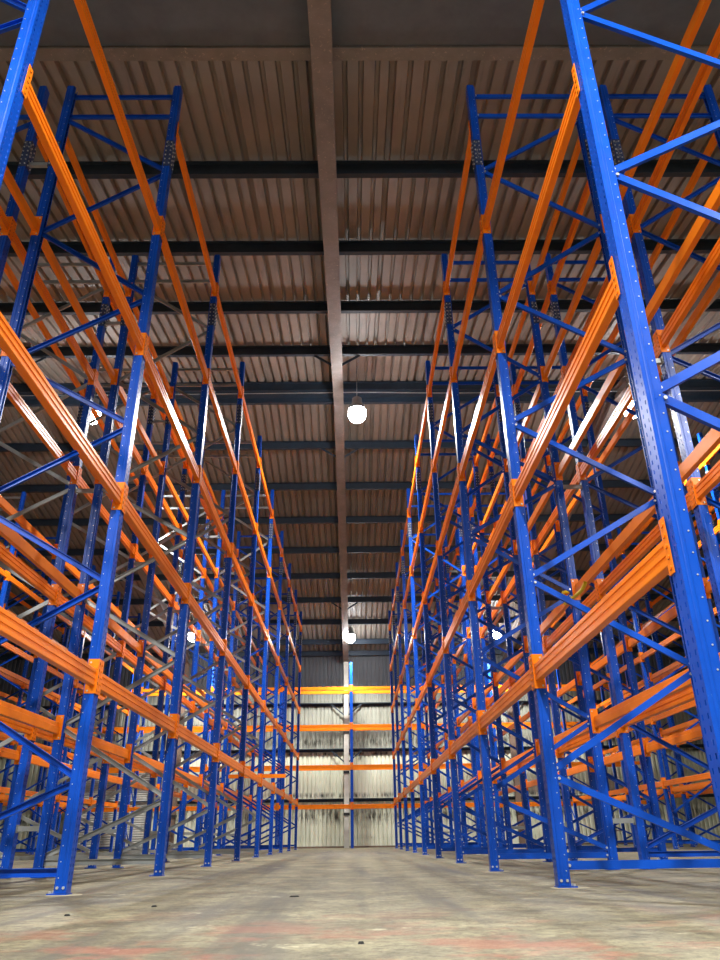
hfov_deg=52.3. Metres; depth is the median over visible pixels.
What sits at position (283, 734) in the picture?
beam
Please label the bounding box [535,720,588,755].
beam
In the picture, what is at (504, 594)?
beam
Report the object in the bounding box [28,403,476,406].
trim
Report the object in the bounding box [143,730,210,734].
beam
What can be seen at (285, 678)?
beam
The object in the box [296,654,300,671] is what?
beam
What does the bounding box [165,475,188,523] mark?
beam
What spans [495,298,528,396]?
beam
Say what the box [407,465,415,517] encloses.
beam
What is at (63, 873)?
frame
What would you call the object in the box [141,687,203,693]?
beam
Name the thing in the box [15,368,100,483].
beam
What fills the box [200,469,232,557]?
beam
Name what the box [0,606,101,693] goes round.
beam
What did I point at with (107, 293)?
beam
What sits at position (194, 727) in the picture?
beam
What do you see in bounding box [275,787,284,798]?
beam
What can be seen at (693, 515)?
frame
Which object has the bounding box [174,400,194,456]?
beam
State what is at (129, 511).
beam
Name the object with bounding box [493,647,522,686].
beam
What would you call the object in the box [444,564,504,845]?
frame
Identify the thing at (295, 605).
beam
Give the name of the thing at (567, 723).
beam
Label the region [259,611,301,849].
frame
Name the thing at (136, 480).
beam
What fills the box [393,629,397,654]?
beam
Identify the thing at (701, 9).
beam
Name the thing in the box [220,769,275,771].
beam
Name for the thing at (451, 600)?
beam
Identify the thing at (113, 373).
beam
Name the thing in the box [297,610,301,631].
beam
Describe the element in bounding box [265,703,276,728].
beam
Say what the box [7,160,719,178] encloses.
trim
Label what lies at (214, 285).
beam
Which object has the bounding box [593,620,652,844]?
frame
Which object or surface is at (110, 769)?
beam
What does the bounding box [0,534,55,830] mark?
frame
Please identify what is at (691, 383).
trim
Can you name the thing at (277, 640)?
frame
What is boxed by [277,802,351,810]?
beam
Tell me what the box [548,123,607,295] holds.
beam
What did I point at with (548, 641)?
beam
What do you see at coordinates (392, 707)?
beam
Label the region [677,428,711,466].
beam
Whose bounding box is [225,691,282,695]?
beam
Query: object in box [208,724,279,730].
beam
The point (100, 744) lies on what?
beam
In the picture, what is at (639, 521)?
beam
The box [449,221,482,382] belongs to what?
beam
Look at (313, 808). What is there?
beam
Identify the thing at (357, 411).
lamp
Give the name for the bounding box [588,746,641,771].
beam
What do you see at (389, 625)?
beam
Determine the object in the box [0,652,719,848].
wall
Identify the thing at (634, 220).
beam
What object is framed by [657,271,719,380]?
beam
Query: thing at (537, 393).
beam
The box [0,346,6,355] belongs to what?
beam
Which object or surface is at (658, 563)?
beam
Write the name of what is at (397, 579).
beam
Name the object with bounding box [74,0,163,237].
beam
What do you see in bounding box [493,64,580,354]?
beam
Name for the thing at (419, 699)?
beam
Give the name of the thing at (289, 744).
beam
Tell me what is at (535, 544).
beam
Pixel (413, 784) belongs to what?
beam
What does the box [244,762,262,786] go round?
beam
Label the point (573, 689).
beam
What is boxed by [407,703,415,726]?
beam
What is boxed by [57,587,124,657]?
beam
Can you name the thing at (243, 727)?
frame
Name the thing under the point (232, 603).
beam
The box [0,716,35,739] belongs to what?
beam
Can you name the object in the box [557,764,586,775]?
beam
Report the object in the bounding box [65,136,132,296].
beam
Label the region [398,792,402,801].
beam
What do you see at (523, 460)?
beam
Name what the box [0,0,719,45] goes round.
ceiling beam
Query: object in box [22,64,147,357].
beam
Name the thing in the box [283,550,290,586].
beam
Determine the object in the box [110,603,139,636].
beam
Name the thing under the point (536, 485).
beam
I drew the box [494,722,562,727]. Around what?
beam
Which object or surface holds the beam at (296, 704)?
attached to the frame at (249, 843)
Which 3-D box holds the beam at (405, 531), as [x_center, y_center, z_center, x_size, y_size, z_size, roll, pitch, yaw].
[1.222,1.462,19.795,0.092,0.262,2.793,0,-26,-1]
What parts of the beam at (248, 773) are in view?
rail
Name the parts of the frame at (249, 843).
post, post, splice plate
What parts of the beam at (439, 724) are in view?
rail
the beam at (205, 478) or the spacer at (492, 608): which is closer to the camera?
the spacer at (492, 608)
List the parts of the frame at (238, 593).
post, post, splice plate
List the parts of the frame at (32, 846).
post, post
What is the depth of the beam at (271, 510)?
17.29 m
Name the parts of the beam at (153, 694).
rail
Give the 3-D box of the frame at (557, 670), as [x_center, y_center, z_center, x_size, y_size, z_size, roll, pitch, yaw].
[8.164,8.853,27.143,1.368,8.358,0.129,0,-26,-1]
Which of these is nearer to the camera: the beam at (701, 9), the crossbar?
the beam at (701, 9)
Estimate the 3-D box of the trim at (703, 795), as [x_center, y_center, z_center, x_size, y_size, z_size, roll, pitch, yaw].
[-0.239,12.918,29.620,32.000,0.120,0.170,0,-26,-1]
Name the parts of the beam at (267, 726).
rail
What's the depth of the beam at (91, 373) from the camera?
8.88 m
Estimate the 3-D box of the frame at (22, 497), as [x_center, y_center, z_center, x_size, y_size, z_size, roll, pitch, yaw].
[-9.142,4.078,16.880,1.368,8.358,0.129,0,-26,-1]
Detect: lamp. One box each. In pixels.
[90,368,101,424]
[188,630,193,641]
[345,627,354,642]
[348,367,365,422]
[493,623,500,638]
[623,368,635,417]
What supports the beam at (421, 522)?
attached to the frame at (432, 725)
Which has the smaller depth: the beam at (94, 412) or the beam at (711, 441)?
the beam at (711, 441)
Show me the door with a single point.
(137, 834)
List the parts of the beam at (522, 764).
rail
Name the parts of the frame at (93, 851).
post, splice plate, post, splice plate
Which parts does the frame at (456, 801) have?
splice plate, post, splice plate, post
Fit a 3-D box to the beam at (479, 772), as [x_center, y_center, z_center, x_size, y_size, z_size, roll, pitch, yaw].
[2.591,5.799,14.571,0.092,0.262,2.793,0,-26,-1]
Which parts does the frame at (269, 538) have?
post, post, splice plate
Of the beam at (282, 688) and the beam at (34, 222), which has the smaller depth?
the beam at (34, 222)
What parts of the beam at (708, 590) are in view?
rail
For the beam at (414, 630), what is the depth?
16.07 m
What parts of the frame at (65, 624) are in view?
post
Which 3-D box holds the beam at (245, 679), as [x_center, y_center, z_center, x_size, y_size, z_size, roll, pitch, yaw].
[-2.133,3.232,12.674,0.092,0.262,2.793,0,-26,-1]
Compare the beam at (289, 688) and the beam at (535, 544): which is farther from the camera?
the beam at (289, 688)
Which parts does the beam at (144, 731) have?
rail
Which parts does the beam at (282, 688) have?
rail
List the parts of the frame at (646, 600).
post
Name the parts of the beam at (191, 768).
rail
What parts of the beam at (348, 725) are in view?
rail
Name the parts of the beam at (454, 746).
rail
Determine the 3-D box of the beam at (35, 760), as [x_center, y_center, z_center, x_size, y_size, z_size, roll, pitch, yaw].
[-4.972,4.631,11.968,0.092,0.262,2.793,0,-26,-1]
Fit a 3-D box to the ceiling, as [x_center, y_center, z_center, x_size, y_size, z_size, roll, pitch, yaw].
[-0.089,-2.187,14.145,32.185,4.220,41.900,0,-26,-1]
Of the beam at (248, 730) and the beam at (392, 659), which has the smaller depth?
the beam at (392, 659)
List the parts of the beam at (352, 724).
rail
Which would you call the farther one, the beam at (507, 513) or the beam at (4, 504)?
the beam at (4, 504)
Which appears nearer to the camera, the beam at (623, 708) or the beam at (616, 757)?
the beam at (623, 708)
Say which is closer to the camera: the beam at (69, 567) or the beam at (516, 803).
the beam at (69, 567)
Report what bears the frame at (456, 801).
on the floor
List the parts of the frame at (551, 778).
splice plate, post, plate, splice plate, post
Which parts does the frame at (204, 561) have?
post, splice plate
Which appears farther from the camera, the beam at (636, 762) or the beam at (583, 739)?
the beam at (636, 762)
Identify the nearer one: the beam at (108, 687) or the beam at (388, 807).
the beam at (108, 687)
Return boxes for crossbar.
[228,774,285,778]
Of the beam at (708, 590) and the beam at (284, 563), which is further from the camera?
the beam at (284, 563)
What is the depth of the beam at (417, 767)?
28.89 m
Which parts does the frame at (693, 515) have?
post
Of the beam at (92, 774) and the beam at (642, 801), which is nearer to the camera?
the beam at (92, 774)
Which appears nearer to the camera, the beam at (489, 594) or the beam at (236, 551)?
the beam at (489, 594)
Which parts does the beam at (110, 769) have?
rail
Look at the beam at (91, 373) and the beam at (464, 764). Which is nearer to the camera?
the beam at (91, 373)
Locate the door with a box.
[76,759,149,851]
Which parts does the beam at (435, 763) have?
rail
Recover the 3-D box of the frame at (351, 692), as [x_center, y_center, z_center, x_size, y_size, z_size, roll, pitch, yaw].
[-0.328,10.660,28.791,0.117,6.768,0.910,0,-26,-1]
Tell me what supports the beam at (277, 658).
attached to the frame at (269, 538)
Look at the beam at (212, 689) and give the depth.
29.38 m
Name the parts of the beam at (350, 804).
rail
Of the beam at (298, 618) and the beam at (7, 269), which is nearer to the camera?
the beam at (7, 269)
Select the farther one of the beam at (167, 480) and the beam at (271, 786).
the beam at (271, 786)
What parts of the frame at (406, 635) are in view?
splice plate, post, splice plate, post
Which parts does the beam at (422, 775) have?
rail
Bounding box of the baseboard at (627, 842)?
[100,842,632,849]
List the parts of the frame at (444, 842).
post, post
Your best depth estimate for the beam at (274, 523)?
19.81 m
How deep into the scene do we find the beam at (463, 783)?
17.68 m
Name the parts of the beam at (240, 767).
rail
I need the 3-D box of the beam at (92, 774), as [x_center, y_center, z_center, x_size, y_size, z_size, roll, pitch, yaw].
[-4.992,5.860,14.483,0.092,0.262,2.793,0,-26,-1]
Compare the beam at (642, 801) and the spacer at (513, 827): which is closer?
the spacer at (513, 827)
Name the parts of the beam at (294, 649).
rail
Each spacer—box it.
[15,824,39,832]
[28,162,47,167]
[75,487,93,494]
[99,829,116,833]
[105,321,120,325]
[153,420,164,423]
[183,831,194,835]
[491,606,502,610]
[511,825,524,829]
[563,483,581,490]
[612,816,635,824]
[655,356,663,366]
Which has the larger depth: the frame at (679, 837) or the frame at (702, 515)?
the frame at (679, 837)
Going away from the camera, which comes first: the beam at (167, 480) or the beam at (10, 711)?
the beam at (10, 711)
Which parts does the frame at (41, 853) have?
post, splice plate, post, splice plate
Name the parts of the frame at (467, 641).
splice plate, post, splice plate, post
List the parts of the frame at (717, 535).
post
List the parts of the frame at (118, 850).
post, post, splice plate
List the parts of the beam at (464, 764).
rail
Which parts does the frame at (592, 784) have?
splice plate, post, post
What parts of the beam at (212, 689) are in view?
rail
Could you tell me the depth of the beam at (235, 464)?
11.41 m
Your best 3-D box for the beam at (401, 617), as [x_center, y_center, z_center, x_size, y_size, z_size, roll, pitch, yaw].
[1.222,4.076,21.634,0.092,0.262,2.793,0,-26,-1]
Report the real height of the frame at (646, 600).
8.358 m
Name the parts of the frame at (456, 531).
splice plate, post, post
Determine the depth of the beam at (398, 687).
23.83 m
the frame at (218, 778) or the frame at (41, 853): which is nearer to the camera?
the frame at (41, 853)
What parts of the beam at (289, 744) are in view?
rail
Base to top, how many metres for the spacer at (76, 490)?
0.080 m
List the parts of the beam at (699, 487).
rail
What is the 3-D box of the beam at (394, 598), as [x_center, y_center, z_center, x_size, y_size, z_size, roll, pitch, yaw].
[1.184,3.920,24.826,0.092,0.262,2.793,0,-26,-1]
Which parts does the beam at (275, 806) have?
rail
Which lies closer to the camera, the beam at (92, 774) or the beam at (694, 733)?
the beam at (694, 733)
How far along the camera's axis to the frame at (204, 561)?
16.64 m
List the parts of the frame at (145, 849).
post, splice plate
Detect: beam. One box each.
[0,45,719,60]
[0,205,14,238]
[0,312,126,511]
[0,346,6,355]
[0,495,57,558]
[0,523,84,604]
[0,544,59,605]
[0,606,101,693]
[0,700,63,739]
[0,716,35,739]
[0,745,21,764]
[3,165,42,235]
[4,262,18,290]
[7,383,80,485]
[10,221,96,386]
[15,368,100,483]
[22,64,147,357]
[27,300,85,396]
[30,755,71,768]
[33,728,109,763]
[37,135,110,297]
[41,238,118,384]
[53,807,118,813]
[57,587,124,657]
[59,768,118,773]
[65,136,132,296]
[65,561,97,596]
[65,726,131,762]
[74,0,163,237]
[74,727,128,730]
[78,469,136,558]
[85,598,143,656]
[87,769,122,784]
[91,408,119,456]
[93,730,141,734]
[95,371,147,474]
[97,660,178,738]
[105,493,152,557]
[109,754,155,777]
[110,294,156,399]
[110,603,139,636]
[119,386,164,474]
[123,485,190,604]
[123,642,165,689]
[127,804,202,812]
[130,467,154,513]
[132,764,205,772]
[133,297,173,398]
[133,752,163,771]
[135,545,174,606]
[136,725,202,731]
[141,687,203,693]
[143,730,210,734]
[145,337,201,483]
[145,650,172,681]
[146,465,181,535]
[147,692,213,696]
[156,394,187,468]
[157,565,180,596]
[161,220,210,384]
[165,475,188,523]
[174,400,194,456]
[175,121,218,296]
[175,769,202,786]
[177,715,219,761]
[183,684,207,712]
[189,585,226,656]
[191,612,212,640]
[196,537,218,577]
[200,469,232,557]
[202,469,222,518]
[202,803,276,810]
[204,780,223,792]
[205,763,278,771]
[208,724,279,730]
[209,372,238,474]
[209,708,227,729]
[211,685,280,692]
[217,286,243,398]
[218,746,244,776]
[219,578,235,609]
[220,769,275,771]
[223,523,238,557]
[223,729,277,731]
[225,643,249,688]
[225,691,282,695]
[232,544,253,605]
[237,466,257,533]
[243,392,260,468]
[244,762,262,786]
[249,680,265,711]
[253,601,268,639]
[257,527,270,577]
[260,466,273,518]
[262,774,274,793]
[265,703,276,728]
[268,634,279,665]
[271,569,281,609]
[273,517,282,556]
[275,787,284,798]
[277,719,285,741]
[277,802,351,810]
[279,660,287,685]
[279,762,351,770]
[280,722,350,728]
[281,603,289,634]
[281,685,350,691]
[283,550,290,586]
[284,793,291,802]
[284,808,350,809]
[285,768,349,770]
[286,728,349,731]
[286,733,293,751]
[287,691,349,694]
[288,682,294,700]
[289,629,295,655]
[290,586,296,611]
[292,798,297,806]
[293,745,298,759]
[294,699,299,713]
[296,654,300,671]
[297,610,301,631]
[351,684,420,690]
[351,722,422,728]
[352,762,424,769]
[352,801,425,809]
[353,690,414,693]
[353,727,416,730]
[353,767,418,769]
[353,807,419,808]
[388,610,391,630]
[390,655,393,670]
[391,693,394,712]
[392,586,395,610]
[392,748,396,758]
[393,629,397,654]
[395,683,399,699]
[396,549,400,585]
[396,737,401,750]
[397,601,403,633]
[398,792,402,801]
[399,661,405,684]
[401,518,407,555]
[401,723,407,740]
[403,568,409,608]
[403,785,409,797]
[405,636,412,663]
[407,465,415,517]
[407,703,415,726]
[409,524,419,575]
[410,772,418,791]
[412,601,422,638]
[415,388,427,466]
[415,679,426,709]
[418,470,432,532]
[418,759,431,784]
[422,550,437,603]
[423,721,493,727]
[425,761,496,768]
[426,286,444,397]
[426,646,442,686]
[426,801,500,807]
[430,744,449,773]
[431,370,451,472]
[436,471,458,555]
[442,582,467,653]
[443,122,471,294]
[445,518,456,555]
[448,576,461,607]
[448,711,478,758]
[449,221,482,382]
[452,638,465,663]
[456,705,470,726]
[457,336,496,480]
[457,468,473,514]
[461,776,476,790]
[462,533,478,575]
[466,482,512,601]
[466,604,484,637]
[472,681,492,709]
[473,399,495,465]
[477,656,532,734]
[477,765,499,783]
[479,473,503,531]
[480,0,544,236]
[486,555,511,603]
[488,387,513,466]
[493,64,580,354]
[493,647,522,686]
[494,466,521,527]
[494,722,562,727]
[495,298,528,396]
[501,542,532,603]
[501,748,533,772]
[501,801,572,807]
[504,384,540,471]
[509,637,544,686]
[510,256,619,508]
[512,284,549,395]
[513,481,554,554]
[518,749,557,772]
[521,369,562,467]
[523,593,569,652]
[525,465,545,507]
[528,136,580,294]
[530,517,674,689]
[531,464,578,554]
[532,529,554,567]
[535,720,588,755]
[540,237,601,381]
[543,581,597,652]
[546,395,581,465]
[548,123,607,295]
[548,679,575,703]
[554,354,624,480]
[555,469,593,531]
[556,688,608,690]
[557,720,619,757]
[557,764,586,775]
[561,218,631,379]
[561,684,626,687]
[566,722,577,726]
[566,765,620,766]
[571,496,655,599]
[571,761,639,766]
[576,644,623,684]
[576,800,646,804]
[577,334,659,481]
[582,323,618,396]
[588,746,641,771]
[589,669,691,732]
[595,405,634,470]
[595,480,694,600]
[600,0,711,232]
[608,497,651,545]
[617,686,694,732]
[624,179,719,337]
[624,606,677,651]
[628,24,719,234]
[639,133,716,293]
[642,726,701,756]
[654,237,719,354]
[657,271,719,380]
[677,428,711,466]
[679,429,719,483]
[689,460,719,506]
[702,578,711,598]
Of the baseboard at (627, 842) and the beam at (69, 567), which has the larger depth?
the baseboard at (627, 842)
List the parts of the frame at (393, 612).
splice plate, post, post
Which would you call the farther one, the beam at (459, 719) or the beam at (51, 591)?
the beam at (459, 719)
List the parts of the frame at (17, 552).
post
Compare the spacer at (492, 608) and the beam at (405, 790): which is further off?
the beam at (405, 790)
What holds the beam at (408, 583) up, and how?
attached to the frame at (406, 635)
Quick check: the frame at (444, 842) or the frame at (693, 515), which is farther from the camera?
the frame at (444, 842)
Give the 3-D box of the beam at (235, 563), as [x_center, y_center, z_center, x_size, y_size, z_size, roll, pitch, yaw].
[-2.153,1.789,13.378,0.092,0.262,2.793,0,-26,-1]
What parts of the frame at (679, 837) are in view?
post, post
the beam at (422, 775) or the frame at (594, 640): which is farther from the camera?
the frame at (594, 640)
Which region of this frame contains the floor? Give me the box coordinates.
[0,843,719,959]
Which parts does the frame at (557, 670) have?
post, post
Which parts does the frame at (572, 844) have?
splice plate, post, splice plate, post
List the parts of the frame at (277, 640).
post, post, splice plate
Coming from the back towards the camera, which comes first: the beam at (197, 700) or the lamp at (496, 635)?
the lamp at (496, 635)
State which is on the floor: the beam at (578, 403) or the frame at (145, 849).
the frame at (145, 849)
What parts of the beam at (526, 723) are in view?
rail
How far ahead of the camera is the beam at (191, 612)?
16.23 m
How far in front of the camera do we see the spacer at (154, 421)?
13.18 m
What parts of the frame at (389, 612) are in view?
post, post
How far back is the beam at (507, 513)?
7.47 m
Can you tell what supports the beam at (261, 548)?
attached to the frame at (243, 727)
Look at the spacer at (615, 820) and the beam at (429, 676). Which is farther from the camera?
the beam at (429, 676)
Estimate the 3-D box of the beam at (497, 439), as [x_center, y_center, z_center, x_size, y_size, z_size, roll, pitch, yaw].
[2.846,-1.008,14.783,0.092,0.262,2.793,0,-26,-1]
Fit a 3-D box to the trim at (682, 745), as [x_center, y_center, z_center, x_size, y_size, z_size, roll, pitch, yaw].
[-0.263,11.210,30.454,32.000,0.120,0.170,0,-26,-1]
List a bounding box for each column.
[164,663,198,846]
[331,662,361,847]
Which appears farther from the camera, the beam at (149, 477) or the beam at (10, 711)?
the beam at (149, 477)
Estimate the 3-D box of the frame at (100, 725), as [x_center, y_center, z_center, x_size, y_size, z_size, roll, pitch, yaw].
[-9.200,7.764,24.426,1.368,8.358,0.129,0,-26,-1]
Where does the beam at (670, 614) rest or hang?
attached to the frame at (643, 847)
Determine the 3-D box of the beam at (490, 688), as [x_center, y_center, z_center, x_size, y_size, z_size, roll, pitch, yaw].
[2.572,4.423,15.244,0.092,0.262,2.793,0,-26,-1]
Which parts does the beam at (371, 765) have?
rail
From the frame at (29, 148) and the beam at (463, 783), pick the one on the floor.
the frame at (29, 148)
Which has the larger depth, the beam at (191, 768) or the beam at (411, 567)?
the beam at (191, 768)
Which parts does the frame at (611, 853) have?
splice plate, post, splice plate, post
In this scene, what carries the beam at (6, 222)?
attached to the frame
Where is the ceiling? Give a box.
[0,60,719,653]
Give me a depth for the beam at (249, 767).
28.10 m
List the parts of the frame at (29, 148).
splice plate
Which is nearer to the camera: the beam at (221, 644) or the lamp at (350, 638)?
the beam at (221, 644)
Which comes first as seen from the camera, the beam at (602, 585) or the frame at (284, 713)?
the beam at (602, 585)
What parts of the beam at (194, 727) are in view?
rail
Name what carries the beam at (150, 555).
attached to the frame at (41, 853)
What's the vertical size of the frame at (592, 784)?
8.358 m
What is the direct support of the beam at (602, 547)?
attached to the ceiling
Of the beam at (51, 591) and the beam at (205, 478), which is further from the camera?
the beam at (205, 478)
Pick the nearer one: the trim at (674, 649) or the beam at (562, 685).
the beam at (562, 685)
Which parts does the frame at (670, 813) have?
post, post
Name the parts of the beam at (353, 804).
rail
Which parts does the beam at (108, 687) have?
rail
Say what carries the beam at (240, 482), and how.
attached to the frame at (243, 727)
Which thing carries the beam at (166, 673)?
attached to the frame at (243, 727)
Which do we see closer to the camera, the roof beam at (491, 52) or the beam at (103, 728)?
the roof beam at (491, 52)
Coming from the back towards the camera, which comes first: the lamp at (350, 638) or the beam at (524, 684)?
the lamp at (350, 638)
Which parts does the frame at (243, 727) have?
post, post, splice plate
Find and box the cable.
[20,390,719,395]
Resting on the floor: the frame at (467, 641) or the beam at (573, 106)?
the frame at (467, 641)
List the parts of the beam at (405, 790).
rail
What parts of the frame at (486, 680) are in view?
post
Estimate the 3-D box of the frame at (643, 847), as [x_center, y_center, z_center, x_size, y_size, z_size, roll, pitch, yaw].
[3.554,0.290,9.481,1.368,8.358,0.129,0,-26,-1]
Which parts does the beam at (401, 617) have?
rail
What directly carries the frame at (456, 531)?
on the floor
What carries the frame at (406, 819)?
on the floor
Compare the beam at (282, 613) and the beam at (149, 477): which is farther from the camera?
the beam at (282, 613)
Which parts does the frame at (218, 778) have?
post, post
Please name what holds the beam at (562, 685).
attached to the frame at (642, 805)
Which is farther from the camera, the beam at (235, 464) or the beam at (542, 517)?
the beam at (542, 517)
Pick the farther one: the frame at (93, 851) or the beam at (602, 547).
the beam at (602, 547)
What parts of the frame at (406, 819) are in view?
splice plate, post, post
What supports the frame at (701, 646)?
on the floor
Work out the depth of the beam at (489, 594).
13.71 m
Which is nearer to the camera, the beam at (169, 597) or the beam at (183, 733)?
the beam at (183, 733)
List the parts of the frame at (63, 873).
post, splice plate, plate, splice plate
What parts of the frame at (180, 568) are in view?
post, splice plate, post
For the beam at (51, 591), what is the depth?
8.14 m
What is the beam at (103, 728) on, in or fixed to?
attached to the frame at (147, 684)
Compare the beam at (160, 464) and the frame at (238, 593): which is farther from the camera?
the frame at (238, 593)
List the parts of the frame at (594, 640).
post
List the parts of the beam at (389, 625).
rail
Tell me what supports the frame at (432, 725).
on the floor
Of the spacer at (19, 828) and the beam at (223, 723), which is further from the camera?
the beam at (223, 723)
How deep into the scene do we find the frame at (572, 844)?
11.28 m
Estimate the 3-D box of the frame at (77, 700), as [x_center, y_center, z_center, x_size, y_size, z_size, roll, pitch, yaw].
[-11.525,10.750,28.662,0.117,6.768,0.910,0,-26,-1]
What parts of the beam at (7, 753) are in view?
rail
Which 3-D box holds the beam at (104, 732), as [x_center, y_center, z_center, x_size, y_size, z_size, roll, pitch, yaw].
[-10.139,10.098,29.451,2.793,0.262,0.092,0,-26,-1]
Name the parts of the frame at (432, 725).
splice plate, post, splice plate, post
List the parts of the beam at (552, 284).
rail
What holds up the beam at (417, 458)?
attached to the frame at (432, 725)
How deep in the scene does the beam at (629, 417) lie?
11.88 m
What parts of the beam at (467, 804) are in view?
rail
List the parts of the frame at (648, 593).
post, post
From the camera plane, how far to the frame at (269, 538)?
16.58 m
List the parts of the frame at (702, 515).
splice plate, post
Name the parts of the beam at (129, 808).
rail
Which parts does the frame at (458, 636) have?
post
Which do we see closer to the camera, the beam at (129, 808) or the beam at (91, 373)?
the beam at (91, 373)
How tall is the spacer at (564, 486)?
0.080 m
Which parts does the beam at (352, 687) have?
rail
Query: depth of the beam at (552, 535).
16.06 m
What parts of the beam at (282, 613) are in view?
rail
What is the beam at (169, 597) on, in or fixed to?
attached to the frame at (93, 851)
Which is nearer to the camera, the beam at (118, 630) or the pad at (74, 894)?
the pad at (74, 894)
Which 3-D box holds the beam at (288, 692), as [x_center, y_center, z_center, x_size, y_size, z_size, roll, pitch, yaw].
[-1.760,8.728,30.185,2.793,0.262,0.092,0,-26,-1]
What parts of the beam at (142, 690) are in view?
rail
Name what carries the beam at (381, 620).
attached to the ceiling
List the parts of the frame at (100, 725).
post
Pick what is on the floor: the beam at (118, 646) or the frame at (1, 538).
the frame at (1, 538)
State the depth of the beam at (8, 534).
7.69 m
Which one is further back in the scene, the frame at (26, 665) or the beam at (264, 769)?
the beam at (264, 769)
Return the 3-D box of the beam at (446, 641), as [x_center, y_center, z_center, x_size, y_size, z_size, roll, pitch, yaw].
[1.338,1.976,10.198,0.092,0.262,2.793,0,-26,-1]
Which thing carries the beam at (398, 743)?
attached to the frame at (406, 819)
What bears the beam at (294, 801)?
attached to the frame at (249, 843)
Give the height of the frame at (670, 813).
8.358 m
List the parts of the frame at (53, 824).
post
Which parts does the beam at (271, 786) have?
rail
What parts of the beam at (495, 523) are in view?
rail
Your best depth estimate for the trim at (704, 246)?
12.51 m
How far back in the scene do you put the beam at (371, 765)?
28.15 m
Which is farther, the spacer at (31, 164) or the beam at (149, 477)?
the beam at (149, 477)
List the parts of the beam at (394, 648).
rail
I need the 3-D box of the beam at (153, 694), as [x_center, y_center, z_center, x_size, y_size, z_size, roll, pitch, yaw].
[-7.358,8.773,30.120,2.793,0.262,0.092,0,-26,-1]
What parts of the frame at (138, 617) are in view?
post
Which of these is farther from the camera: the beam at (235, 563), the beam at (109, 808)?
the beam at (109, 808)
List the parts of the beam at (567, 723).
rail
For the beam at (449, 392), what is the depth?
11.53 m
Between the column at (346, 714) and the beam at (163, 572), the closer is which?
the beam at (163, 572)
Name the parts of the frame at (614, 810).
post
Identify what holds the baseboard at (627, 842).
attached to the wall
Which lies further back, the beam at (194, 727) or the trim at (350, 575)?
the beam at (194, 727)
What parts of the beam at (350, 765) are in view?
rail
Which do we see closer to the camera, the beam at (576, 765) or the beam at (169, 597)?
the beam at (169, 597)
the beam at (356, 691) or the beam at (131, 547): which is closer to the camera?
the beam at (131, 547)
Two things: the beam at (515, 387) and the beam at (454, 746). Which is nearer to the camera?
the beam at (454, 746)
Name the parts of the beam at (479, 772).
rail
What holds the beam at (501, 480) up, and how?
attached to the frame at (456, 801)
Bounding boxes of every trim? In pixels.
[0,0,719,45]
[0,299,719,314]
[0,343,719,357]
[0,348,190,665]
[0,438,698,451]
[0,480,719,492]
[0,569,708,581]
[0,635,719,647]
[0,647,683,659]
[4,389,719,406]
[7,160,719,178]
[7,239,717,256]
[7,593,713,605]
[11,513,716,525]
[12,379,719,393]
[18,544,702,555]
[21,700,692,709]
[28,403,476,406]
[32,744,703,755]
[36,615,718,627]
[37,794,713,805]
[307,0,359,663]
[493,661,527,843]
[500,263,719,659]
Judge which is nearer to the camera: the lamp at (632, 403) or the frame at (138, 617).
the lamp at (632, 403)
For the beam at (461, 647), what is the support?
attached to the frame at (467, 641)
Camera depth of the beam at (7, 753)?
10.46 m
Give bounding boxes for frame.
[0,0,49,187]
[0,85,182,894]
[0,86,49,282]
[0,257,115,868]
[0,362,159,867]
[0,492,26,607]
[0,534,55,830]
[0,537,8,580]
[0,569,44,812]
[0,593,73,854]
[15,565,95,851]
[25,614,93,853]
[30,254,220,877]
[47,681,80,851]
[48,591,120,852]
[76,438,189,855]
[80,613,140,851]
[111,362,244,867]
[123,675,149,848]
[126,491,211,852]
[150,534,226,853]
[165,435,261,861]
[176,565,241,848]
[194,490,273,856]
[199,594,246,847]
[199,666,215,843]
[213,612,261,846]
[216,531,283,854]
[234,563,290,852]
[247,590,296,850]
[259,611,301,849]
[274,664,284,848]
[350,662,353,847]
[388,611,433,847]
[392,589,442,849]
[395,562,453,850]
[400,530,467,852]
[406,488,486,854]
[414,434,512,857]
[418,662,429,842]
[425,360,552,862]
[430,610,476,843]
[441,253,620,870]
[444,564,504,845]
[445,592,485,843]
[455,529,532,846]
[466,85,719,887]
[468,488,541,847]
[486,434,603,848]
[487,664,504,839]
[510,363,667,860]
[544,253,719,859]
[549,611,617,845]
[556,673,579,841]
[560,0,719,817]
[571,590,632,843]
[589,561,682,846]
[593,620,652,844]
[598,84,719,622]
[611,588,697,845]
[617,528,719,848]
[618,664,652,839]
[637,560,719,846]
[686,491,719,627]
[697,432,719,519]
[702,534,719,621]
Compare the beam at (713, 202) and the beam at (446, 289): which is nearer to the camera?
the beam at (713, 202)
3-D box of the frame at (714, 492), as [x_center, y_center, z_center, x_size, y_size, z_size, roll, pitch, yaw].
[8.260,2.710,14.566,1.368,8.358,0.129,0,-26,-1]
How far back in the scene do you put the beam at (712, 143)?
9.34 m
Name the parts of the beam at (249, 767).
rail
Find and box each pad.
[46,893,81,896]
[550,887,588,888]
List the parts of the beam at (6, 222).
rail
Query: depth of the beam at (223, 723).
18.44 m
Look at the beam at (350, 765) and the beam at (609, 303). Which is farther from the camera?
the beam at (350, 765)
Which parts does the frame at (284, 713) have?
post, post, splice plate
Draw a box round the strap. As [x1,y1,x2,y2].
[562,581,586,604]
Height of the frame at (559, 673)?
6.768 m
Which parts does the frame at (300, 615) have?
post, post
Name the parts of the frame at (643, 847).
splice plate, post, post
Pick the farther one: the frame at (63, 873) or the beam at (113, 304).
the beam at (113, 304)
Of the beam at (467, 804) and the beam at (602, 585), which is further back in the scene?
the beam at (467, 804)
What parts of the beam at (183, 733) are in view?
rail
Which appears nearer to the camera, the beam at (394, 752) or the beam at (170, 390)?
the beam at (170, 390)

